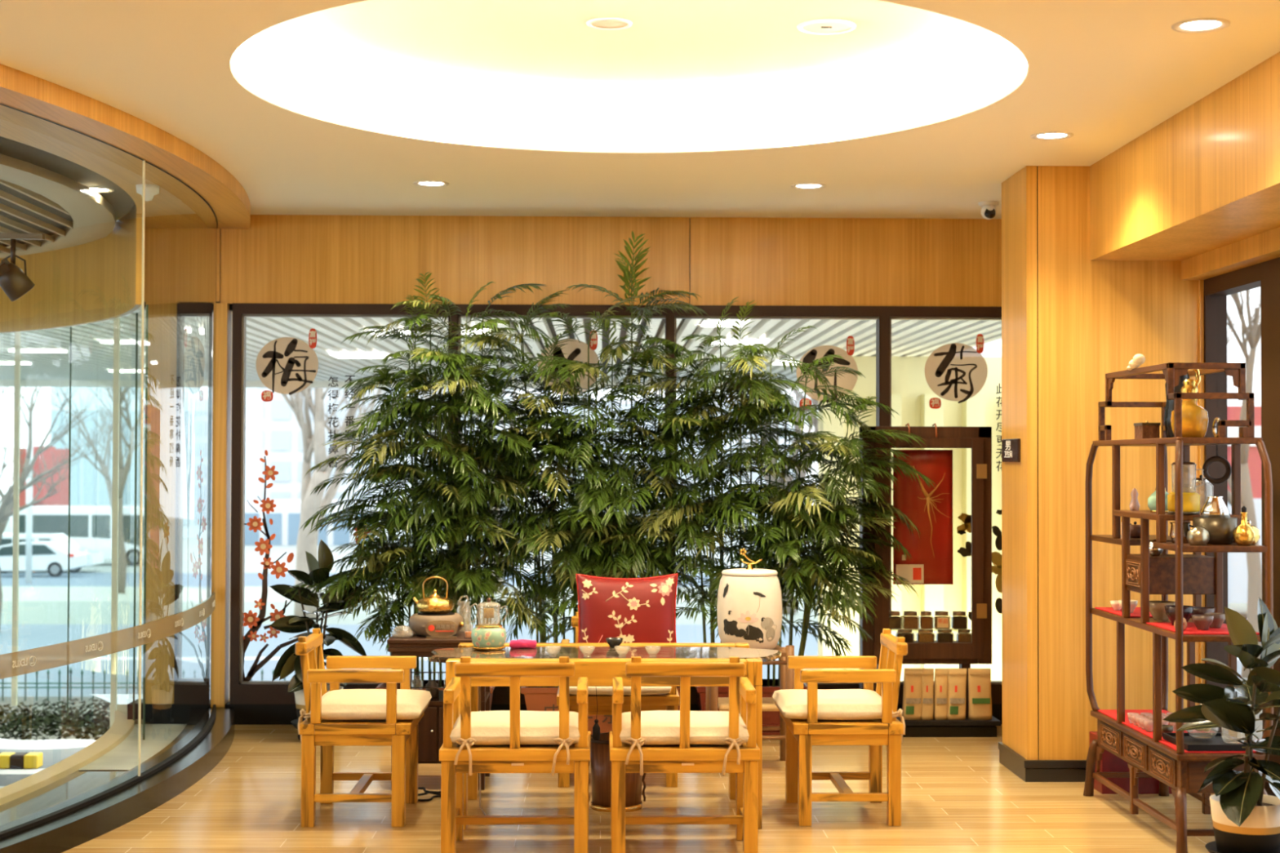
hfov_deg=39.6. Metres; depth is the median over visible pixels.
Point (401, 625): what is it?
glass dome
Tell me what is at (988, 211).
security camera
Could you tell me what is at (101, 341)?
recessed light
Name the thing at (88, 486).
office block
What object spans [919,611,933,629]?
jar
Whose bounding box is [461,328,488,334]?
recessed light
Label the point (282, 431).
office block
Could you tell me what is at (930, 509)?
picture
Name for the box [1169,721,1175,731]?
glass
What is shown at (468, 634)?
glass
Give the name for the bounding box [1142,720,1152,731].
glass
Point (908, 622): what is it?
jar
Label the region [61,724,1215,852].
floor
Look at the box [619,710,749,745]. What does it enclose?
cushion
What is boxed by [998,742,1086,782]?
baseboard
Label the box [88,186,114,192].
recessed light
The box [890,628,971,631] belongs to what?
glass shelf
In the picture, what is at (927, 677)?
kraft bag
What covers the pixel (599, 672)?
table
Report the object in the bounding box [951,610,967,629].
jar
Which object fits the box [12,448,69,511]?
tower
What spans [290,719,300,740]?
plant pot
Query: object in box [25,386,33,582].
lamp pole
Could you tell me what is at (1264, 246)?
trim
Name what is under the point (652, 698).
armchair
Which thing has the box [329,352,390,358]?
recessed light
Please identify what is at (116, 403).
window
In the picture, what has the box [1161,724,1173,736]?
tea cup
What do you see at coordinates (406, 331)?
recessed light
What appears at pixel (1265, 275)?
window
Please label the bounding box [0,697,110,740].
hedge
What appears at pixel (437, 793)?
cable
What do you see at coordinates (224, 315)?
trim
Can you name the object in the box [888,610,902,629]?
jar
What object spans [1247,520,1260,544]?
vase
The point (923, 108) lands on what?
ceiling
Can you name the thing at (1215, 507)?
flask
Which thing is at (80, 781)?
floor
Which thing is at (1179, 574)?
display shelf
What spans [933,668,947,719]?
kraft bag
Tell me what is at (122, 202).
ceiling
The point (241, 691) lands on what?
window
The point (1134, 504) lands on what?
figurine
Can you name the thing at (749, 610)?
painting
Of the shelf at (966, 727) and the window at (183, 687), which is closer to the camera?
the shelf at (966, 727)
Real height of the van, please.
1.750 m
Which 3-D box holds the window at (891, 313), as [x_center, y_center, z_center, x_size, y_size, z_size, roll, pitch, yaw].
[1.819,0.447,10.175,0.860,2.260,0.120,0,-1,-1]
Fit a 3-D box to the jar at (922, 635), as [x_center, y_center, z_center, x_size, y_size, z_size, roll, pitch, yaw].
[1.572,1.153,9.786,0.096,0.075,0.081,0,-1,-1]
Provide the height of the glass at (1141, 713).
0.042 m
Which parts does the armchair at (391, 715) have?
seat rail, leg, crest rail, arm post, leg, arm post, seat rail, armrest, seat, armrest, arm post, leg, arm post, seat rail, leg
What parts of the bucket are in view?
cord, cord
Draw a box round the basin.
[1192,517,1237,544]
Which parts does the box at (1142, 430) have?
lid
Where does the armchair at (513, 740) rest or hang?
on the floor at (957, 796)
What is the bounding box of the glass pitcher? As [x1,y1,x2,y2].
[457,595,478,632]
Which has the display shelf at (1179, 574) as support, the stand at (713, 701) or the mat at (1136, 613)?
the mat at (1136, 613)
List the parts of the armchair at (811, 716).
leg, seat rail, arm post, leg, arm post, armrest, seat, seat rail, armrest, arm post, leg, arm post, seat rail, leg, crest rail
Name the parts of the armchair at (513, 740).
arm post, leg, seat rail, armrest, arm post, leg, seat rail, crest rail, seat, leg, armrest, seat rail, arm post, leg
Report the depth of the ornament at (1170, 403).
7.18 m
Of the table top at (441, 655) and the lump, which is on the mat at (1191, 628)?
the lump
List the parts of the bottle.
stopper handle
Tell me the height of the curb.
0.174 m
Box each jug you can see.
[1169,521,1193,542]
[1221,727,1241,743]
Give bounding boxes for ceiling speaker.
[586,17,632,30]
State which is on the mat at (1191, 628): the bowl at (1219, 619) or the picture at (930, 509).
the bowl at (1219, 619)
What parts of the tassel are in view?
cord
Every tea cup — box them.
[545,645,560,657]
[579,645,595,657]
[614,645,630,657]
[644,645,660,657]
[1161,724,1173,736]
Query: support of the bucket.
on the floor at (957, 796)
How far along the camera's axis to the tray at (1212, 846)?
6.47 m
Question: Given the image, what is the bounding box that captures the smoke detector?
[135,183,159,201]
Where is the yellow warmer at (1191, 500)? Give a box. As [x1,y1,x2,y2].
[1167,492,1199,514]
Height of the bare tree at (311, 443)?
10.703 m
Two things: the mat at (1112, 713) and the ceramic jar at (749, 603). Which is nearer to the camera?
the mat at (1112, 713)
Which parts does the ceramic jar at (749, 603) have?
lid, twig knob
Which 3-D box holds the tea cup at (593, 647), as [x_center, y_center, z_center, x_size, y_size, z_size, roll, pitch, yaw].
[-0.219,0.935,7.380,0.066,0.044,0.066,0,-1,-1]
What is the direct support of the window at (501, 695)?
in the wall at (280, 259)
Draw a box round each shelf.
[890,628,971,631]
[896,715,1000,737]
[1083,362,1273,852]
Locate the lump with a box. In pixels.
[1173,617,1186,630]
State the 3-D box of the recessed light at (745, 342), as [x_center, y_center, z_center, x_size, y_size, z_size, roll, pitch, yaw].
[0.840,-0.707,14.938,0.450,0.020,0.400,0,-1,-1]
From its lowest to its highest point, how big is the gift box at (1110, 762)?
0.250 m
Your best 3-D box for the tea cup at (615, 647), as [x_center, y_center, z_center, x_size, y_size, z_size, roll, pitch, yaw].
[-0.073,0.935,7.383,0.066,0.044,0.066,0,-1,-1]
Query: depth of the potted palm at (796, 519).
9.46 m
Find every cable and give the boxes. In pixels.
[417,786,440,801]
[479,686,486,815]
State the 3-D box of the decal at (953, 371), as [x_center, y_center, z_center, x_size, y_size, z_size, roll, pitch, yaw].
[1.867,-0.138,10.192,0.472,0.789,0.005,0,-1,-1]
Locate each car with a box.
[0,540,86,577]
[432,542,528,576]
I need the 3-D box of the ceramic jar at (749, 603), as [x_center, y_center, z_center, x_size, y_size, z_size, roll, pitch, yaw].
[0.538,0.842,8.718,0.320,0.492,0.322,0,-1,-1]
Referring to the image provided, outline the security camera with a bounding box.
[977,200,999,219]
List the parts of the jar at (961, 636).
lid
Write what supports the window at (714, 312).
in the wall at (280, 259)
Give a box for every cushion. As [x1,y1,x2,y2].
[309,688,431,719]
[449,710,580,745]
[568,686,671,695]
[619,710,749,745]
[772,688,893,719]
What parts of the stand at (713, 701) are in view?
post, post, post, post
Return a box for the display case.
[859,422,991,716]
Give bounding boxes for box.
[1088,731,1172,794]
[1133,420,1160,439]
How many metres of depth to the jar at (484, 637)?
7.61 m
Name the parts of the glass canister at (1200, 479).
lid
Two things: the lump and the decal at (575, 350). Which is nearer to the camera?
the lump
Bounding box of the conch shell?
[1126,353,1145,370]
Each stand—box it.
[706,644,794,760]
[1239,426,1253,437]
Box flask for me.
[1195,496,1236,518]
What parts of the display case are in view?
door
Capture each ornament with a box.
[1164,372,1190,437]
[1202,444,1231,484]
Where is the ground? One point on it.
(42, 615)
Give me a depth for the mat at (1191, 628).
6.89 m
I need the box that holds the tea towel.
[509,639,537,648]
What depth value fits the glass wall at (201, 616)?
8.78 m
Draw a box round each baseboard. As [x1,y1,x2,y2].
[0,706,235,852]
[127,698,1002,724]
[998,742,1086,782]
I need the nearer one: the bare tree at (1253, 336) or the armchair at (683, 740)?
the armchair at (683, 740)
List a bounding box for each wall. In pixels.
[0,103,217,838]
[141,214,1001,311]
[817,355,1002,680]
[1089,51,1279,261]
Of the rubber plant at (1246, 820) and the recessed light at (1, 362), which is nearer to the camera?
the rubber plant at (1246, 820)
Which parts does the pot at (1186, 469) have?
lid, knob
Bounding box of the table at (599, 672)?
[445,643,762,829]
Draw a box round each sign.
[425,620,457,639]
[1001,438,1020,462]
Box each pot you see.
[1170,461,1202,492]
[1186,526,1209,545]
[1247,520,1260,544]
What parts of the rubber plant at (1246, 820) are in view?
stem, pot, stem, stem, stem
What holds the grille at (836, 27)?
attached to the recessed light at (817, 27)
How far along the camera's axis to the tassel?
7.17 m
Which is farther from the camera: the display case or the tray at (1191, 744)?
the display case
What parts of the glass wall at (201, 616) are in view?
pane, pane, pane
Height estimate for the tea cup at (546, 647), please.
0.044 m
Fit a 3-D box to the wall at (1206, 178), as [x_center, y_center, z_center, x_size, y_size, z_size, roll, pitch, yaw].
[2.690,-1.095,3.421,0.940,0.444,9.880,0,-1,-1]
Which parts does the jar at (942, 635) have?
lid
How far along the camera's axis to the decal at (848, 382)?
10.18 m
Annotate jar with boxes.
[425,680,438,698]
[471,623,506,650]
[716,547,782,649]
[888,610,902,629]
[895,628,914,642]
[902,610,919,629]
[915,628,935,642]
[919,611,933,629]
[933,610,950,629]
[935,629,954,642]
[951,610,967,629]
[955,629,971,642]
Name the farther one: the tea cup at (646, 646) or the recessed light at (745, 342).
the recessed light at (745, 342)
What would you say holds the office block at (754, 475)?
on the ground
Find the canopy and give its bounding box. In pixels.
[0,305,1001,389]
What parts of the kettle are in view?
spout, handle, lid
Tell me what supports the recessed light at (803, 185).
in the ceiling at (923, 108)
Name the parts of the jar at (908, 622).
lid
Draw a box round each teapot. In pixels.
[476,597,506,625]
[1129,521,1140,537]
[1147,488,1168,512]
[1185,703,1218,738]
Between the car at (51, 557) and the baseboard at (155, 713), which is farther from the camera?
the car at (51, 557)
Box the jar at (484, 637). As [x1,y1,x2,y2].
[471,623,506,650]
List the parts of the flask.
rest plate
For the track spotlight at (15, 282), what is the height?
0.618 m
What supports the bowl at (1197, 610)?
on the mat at (1191, 628)
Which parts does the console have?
leg, leg, door, wire rail, door, leg, leg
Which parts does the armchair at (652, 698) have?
leg, armrest, crest rail, seat rail, leg, arm post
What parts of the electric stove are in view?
hot plate, knob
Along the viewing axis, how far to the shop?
44.21 m
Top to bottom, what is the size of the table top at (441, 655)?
0.030 m
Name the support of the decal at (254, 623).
attached to the window at (241, 691)
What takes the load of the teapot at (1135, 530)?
on the display shelf at (1179, 574)
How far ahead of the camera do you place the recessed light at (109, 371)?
20.02 m
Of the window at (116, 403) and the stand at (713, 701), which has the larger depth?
the window at (116, 403)
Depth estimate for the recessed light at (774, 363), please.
17.99 m
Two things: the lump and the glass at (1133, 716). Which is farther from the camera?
the glass at (1133, 716)
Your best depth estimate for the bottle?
7.00 m
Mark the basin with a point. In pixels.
(1220, 531)
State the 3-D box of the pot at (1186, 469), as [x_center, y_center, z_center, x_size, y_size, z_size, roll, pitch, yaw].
[2.153,0.199,7.027,0.112,0.122,0.099,1,-1,-39]
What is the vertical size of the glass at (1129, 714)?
0.042 m
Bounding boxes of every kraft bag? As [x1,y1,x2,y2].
[902,668,923,719]
[920,668,933,719]
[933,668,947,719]
[946,668,966,719]
[968,668,991,719]
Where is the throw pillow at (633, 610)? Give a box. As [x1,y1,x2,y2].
[575,573,677,643]
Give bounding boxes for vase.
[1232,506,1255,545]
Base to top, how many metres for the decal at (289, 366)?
0.791 m
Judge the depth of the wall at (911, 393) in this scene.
17.04 m
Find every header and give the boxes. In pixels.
[0,86,250,228]
[0,204,142,333]
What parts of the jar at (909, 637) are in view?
lid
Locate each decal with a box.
[243,449,297,680]
[255,328,355,467]
[353,526,370,548]
[537,330,599,405]
[796,335,857,409]
[924,333,1001,471]
[956,510,1001,620]
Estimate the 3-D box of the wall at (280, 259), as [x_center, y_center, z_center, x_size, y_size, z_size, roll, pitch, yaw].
[-0.241,0.247,10.194,5.240,2.880,0.200,0,-1,-1]
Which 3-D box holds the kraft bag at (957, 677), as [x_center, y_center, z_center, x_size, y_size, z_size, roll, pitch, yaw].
[1.724,1.456,9.687,0.115,0.275,0.077,0,-1,-1]
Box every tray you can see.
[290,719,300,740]
[1162,733,1253,751]
[1204,840,1219,852]
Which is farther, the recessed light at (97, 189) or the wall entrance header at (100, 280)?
the wall entrance header at (100, 280)
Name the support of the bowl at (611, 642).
on the table top at (441, 655)
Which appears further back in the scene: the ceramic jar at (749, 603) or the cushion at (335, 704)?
the ceramic jar at (749, 603)
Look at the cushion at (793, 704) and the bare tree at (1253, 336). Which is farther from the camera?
the bare tree at (1253, 336)
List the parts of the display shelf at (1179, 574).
leg, post, drawer, post, post, post, drawer, leg, drawer, post, post, post, post, drawer, leg, post, crown, post, leg, post, post, post, leg, panel, post, post, post, post, post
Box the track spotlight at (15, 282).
[0,233,44,301]
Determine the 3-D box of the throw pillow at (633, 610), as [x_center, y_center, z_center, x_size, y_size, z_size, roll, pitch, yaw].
[-0.061,0.914,8.359,0.487,0.443,0.180,0,-1,-7]
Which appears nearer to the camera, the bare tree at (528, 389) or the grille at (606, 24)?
the grille at (606, 24)
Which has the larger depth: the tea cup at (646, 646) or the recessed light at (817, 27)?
the tea cup at (646, 646)
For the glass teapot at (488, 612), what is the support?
on the jar at (484, 637)
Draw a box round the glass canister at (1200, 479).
[1189,475,1213,513]
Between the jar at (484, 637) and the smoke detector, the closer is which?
the jar at (484, 637)
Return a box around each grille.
[591,20,627,28]
[802,22,850,32]
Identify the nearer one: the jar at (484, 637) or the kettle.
the jar at (484, 637)
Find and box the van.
[0,533,103,573]
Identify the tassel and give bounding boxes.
[592,687,599,740]
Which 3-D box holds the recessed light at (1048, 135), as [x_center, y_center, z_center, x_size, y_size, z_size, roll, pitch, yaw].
[1.753,-1.236,7.565,0.180,0.006,0.180,0,-1,-1]
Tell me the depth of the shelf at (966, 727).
9.62 m
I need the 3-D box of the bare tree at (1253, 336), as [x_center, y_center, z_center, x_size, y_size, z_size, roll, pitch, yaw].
[7.668,-0.481,25.760,6.059,8.711,3.770,0,-1,-12]
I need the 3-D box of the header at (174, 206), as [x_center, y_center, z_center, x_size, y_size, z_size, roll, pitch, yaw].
[-3.263,-1.178,7.255,2.619,0.001,5.600,0,-1,-1]
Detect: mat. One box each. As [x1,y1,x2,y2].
[1094,607,1191,617]
[1097,709,1255,752]
[1146,622,1259,634]
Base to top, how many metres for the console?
0.680 m
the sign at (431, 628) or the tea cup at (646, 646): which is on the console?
the sign at (431, 628)
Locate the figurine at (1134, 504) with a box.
[1128,488,1139,510]
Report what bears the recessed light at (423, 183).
in the ceiling at (923, 108)
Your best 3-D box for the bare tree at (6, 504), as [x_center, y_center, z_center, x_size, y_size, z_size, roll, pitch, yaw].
[-15.262,0.126,40.855,6.528,9.431,3.885,0,-1,12]
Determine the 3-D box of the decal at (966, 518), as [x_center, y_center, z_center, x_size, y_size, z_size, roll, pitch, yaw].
[1.959,0.794,10.175,0.293,0.634,0.001,0,-1,-1]
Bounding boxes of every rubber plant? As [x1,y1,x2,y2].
[269,539,366,740]
[1162,597,1279,852]
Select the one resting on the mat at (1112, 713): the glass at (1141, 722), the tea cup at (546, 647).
the glass at (1141, 722)
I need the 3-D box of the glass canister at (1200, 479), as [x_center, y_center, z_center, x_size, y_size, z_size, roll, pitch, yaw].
[2.265,0.272,7.174,0.094,0.154,0.094,0,-1,-1]
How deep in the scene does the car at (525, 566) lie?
79.79 m
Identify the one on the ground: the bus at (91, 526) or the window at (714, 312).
the bus at (91, 526)
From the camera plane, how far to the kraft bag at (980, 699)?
9.66 m
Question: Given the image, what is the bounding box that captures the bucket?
[588,732,646,812]
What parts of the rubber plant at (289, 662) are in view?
pot, stem, stem, stem, stem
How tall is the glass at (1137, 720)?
0.042 m
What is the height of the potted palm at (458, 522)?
2.500 m
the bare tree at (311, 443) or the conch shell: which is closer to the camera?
the conch shell
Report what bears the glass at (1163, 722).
on the mat at (1112, 713)
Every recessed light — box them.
[0,361,31,364]
[8,349,66,352]
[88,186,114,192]
[100,340,139,343]
[108,369,145,372]
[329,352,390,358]
[370,330,410,336]
[413,180,448,186]
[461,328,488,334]
[701,320,745,327]
[711,339,768,345]
[773,360,798,364]
[791,182,826,189]
[796,19,856,35]
[1030,131,1073,140]
[1171,17,1230,33]
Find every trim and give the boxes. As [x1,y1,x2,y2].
[0,63,250,219]
[0,704,134,805]
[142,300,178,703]
[213,302,232,706]
[1181,226,1279,280]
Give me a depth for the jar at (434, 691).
8.15 m
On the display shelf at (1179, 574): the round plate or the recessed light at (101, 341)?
the round plate
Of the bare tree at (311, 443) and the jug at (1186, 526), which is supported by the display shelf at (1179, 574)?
the jug at (1186, 526)
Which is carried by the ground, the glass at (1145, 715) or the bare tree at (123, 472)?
the bare tree at (123, 472)
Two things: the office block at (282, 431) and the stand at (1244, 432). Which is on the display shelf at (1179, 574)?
the stand at (1244, 432)
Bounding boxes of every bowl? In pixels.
[605,637,622,647]
[1110,600,1121,610]
[1118,600,1137,613]
[1149,600,1175,620]
[1164,604,1194,625]
[1191,614,1213,630]
[1192,606,1215,614]
[1204,612,1225,627]
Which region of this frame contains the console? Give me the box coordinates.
[386,630,490,790]
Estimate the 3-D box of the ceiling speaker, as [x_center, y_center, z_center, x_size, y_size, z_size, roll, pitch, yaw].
[-0.115,-1.526,6.746,0.173,0.008,0.173,0,-1,-1]
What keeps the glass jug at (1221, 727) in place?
on the tray at (1191, 744)
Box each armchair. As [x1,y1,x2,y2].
[295,628,431,826]
[439,656,591,852]
[556,611,679,786]
[608,656,759,852]
[772,628,907,826]
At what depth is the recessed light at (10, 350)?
16.34 m
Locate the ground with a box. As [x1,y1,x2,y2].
[0,518,1262,788]
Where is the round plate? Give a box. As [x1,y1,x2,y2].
[1212,417,1221,437]
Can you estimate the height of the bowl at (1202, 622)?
0.055 m
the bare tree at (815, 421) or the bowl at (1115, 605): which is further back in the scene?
the bare tree at (815, 421)
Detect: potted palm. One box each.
[284,271,585,711]
[437,230,730,734]
[617,297,935,735]
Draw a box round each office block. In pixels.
[49,386,263,537]
[256,387,516,520]
[560,400,799,519]
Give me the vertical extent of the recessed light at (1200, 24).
0.006 m
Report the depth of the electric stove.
8.14 m
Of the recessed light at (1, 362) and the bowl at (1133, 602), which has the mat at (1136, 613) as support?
the bowl at (1133, 602)
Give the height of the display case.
1.612 m
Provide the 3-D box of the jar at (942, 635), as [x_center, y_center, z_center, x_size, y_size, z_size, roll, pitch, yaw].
[1.678,1.154,9.788,0.092,0.075,0.077,0,-1,-1]
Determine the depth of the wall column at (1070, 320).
8.33 m
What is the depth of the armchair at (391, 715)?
7.26 m
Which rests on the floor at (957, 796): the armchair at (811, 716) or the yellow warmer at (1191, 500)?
the armchair at (811, 716)
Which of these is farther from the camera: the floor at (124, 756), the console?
the floor at (124, 756)
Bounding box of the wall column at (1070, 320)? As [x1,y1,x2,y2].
[1001,165,1204,759]
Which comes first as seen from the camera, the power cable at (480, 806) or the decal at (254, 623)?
the power cable at (480, 806)
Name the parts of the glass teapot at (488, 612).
lid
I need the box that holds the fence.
[0,666,443,700]
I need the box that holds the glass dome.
[391,625,413,638]
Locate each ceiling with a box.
[0,0,1279,218]
[0,136,134,247]
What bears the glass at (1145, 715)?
on the mat at (1112, 713)
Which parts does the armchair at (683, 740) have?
leg, arm post, seat rail, arm post, armrest, leg, seat, seat rail, crest rail, leg, arm post, armrest, seat rail, leg, arm post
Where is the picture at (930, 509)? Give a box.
[893,449,953,584]
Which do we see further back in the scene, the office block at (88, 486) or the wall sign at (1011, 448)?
the office block at (88, 486)
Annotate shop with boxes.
[1226,405,1262,603]
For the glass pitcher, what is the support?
on the console
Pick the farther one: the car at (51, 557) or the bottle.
the car at (51, 557)
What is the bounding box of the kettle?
[413,576,453,614]
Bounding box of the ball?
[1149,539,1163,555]
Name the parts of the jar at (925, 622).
lid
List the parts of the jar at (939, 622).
lid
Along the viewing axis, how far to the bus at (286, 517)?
109.38 m
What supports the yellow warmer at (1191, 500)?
on the display shelf at (1179, 574)
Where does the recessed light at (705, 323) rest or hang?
in the canopy
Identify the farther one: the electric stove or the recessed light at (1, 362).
the recessed light at (1, 362)
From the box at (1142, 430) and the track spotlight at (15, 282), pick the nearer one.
the box at (1142, 430)
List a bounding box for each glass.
[463,624,471,637]
[1127,712,1138,723]
[1131,714,1142,725]
[1135,715,1146,727]
[1138,718,1151,729]
[1140,712,1151,716]
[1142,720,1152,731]
[1144,714,1152,718]
[1161,720,1168,724]
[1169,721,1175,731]
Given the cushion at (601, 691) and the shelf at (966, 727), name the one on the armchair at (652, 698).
the cushion at (601, 691)
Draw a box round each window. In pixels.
[11,304,148,739]
[173,302,195,704]
[229,303,453,704]
[452,304,670,704]
[669,305,884,703]
[884,306,1002,703]
[1204,257,1279,796]
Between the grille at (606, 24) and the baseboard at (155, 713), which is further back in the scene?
the baseboard at (155, 713)
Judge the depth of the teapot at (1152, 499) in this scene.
7.22 m
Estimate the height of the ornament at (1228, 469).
0.156 m
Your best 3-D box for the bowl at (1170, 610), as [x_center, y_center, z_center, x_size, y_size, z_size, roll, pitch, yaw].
[2.136,0.750,7.042,0.114,0.075,0.114,0,-1,-1]
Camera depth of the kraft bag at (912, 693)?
9.65 m
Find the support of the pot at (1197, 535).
on the display shelf at (1179, 574)
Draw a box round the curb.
[0,738,95,749]
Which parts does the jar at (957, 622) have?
lid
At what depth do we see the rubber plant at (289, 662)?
9.45 m
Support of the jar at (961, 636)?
on the display case
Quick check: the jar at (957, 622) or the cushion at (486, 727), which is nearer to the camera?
the cushion at (486, 727)
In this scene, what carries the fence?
on the ground
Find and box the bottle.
[1170,368,1208,437]
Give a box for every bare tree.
[0,386,106,626]
[33,386,145,593]
[280,387,395,620]
[418,388,542,594]
[713,389,817,614]
[1226,288,1262,678]
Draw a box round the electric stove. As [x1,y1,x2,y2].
[408,612,463,635]
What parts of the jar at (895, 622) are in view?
lid, glass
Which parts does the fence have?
rail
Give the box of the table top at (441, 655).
[429,646,781,662]
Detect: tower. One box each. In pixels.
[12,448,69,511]
[32,445,60,502]
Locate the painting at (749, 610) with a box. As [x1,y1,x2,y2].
[723,583,776,643]
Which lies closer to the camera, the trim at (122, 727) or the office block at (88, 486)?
the trim at (122, 727)
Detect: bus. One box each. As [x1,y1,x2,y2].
[11,505,144,565]
[244,499,389,545]
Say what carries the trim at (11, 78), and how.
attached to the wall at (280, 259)
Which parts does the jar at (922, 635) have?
lid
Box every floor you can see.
[0,693,142,825]
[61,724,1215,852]
[78,724,186,769]
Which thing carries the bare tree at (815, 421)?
on the ground
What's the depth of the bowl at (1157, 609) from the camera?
7.24 m

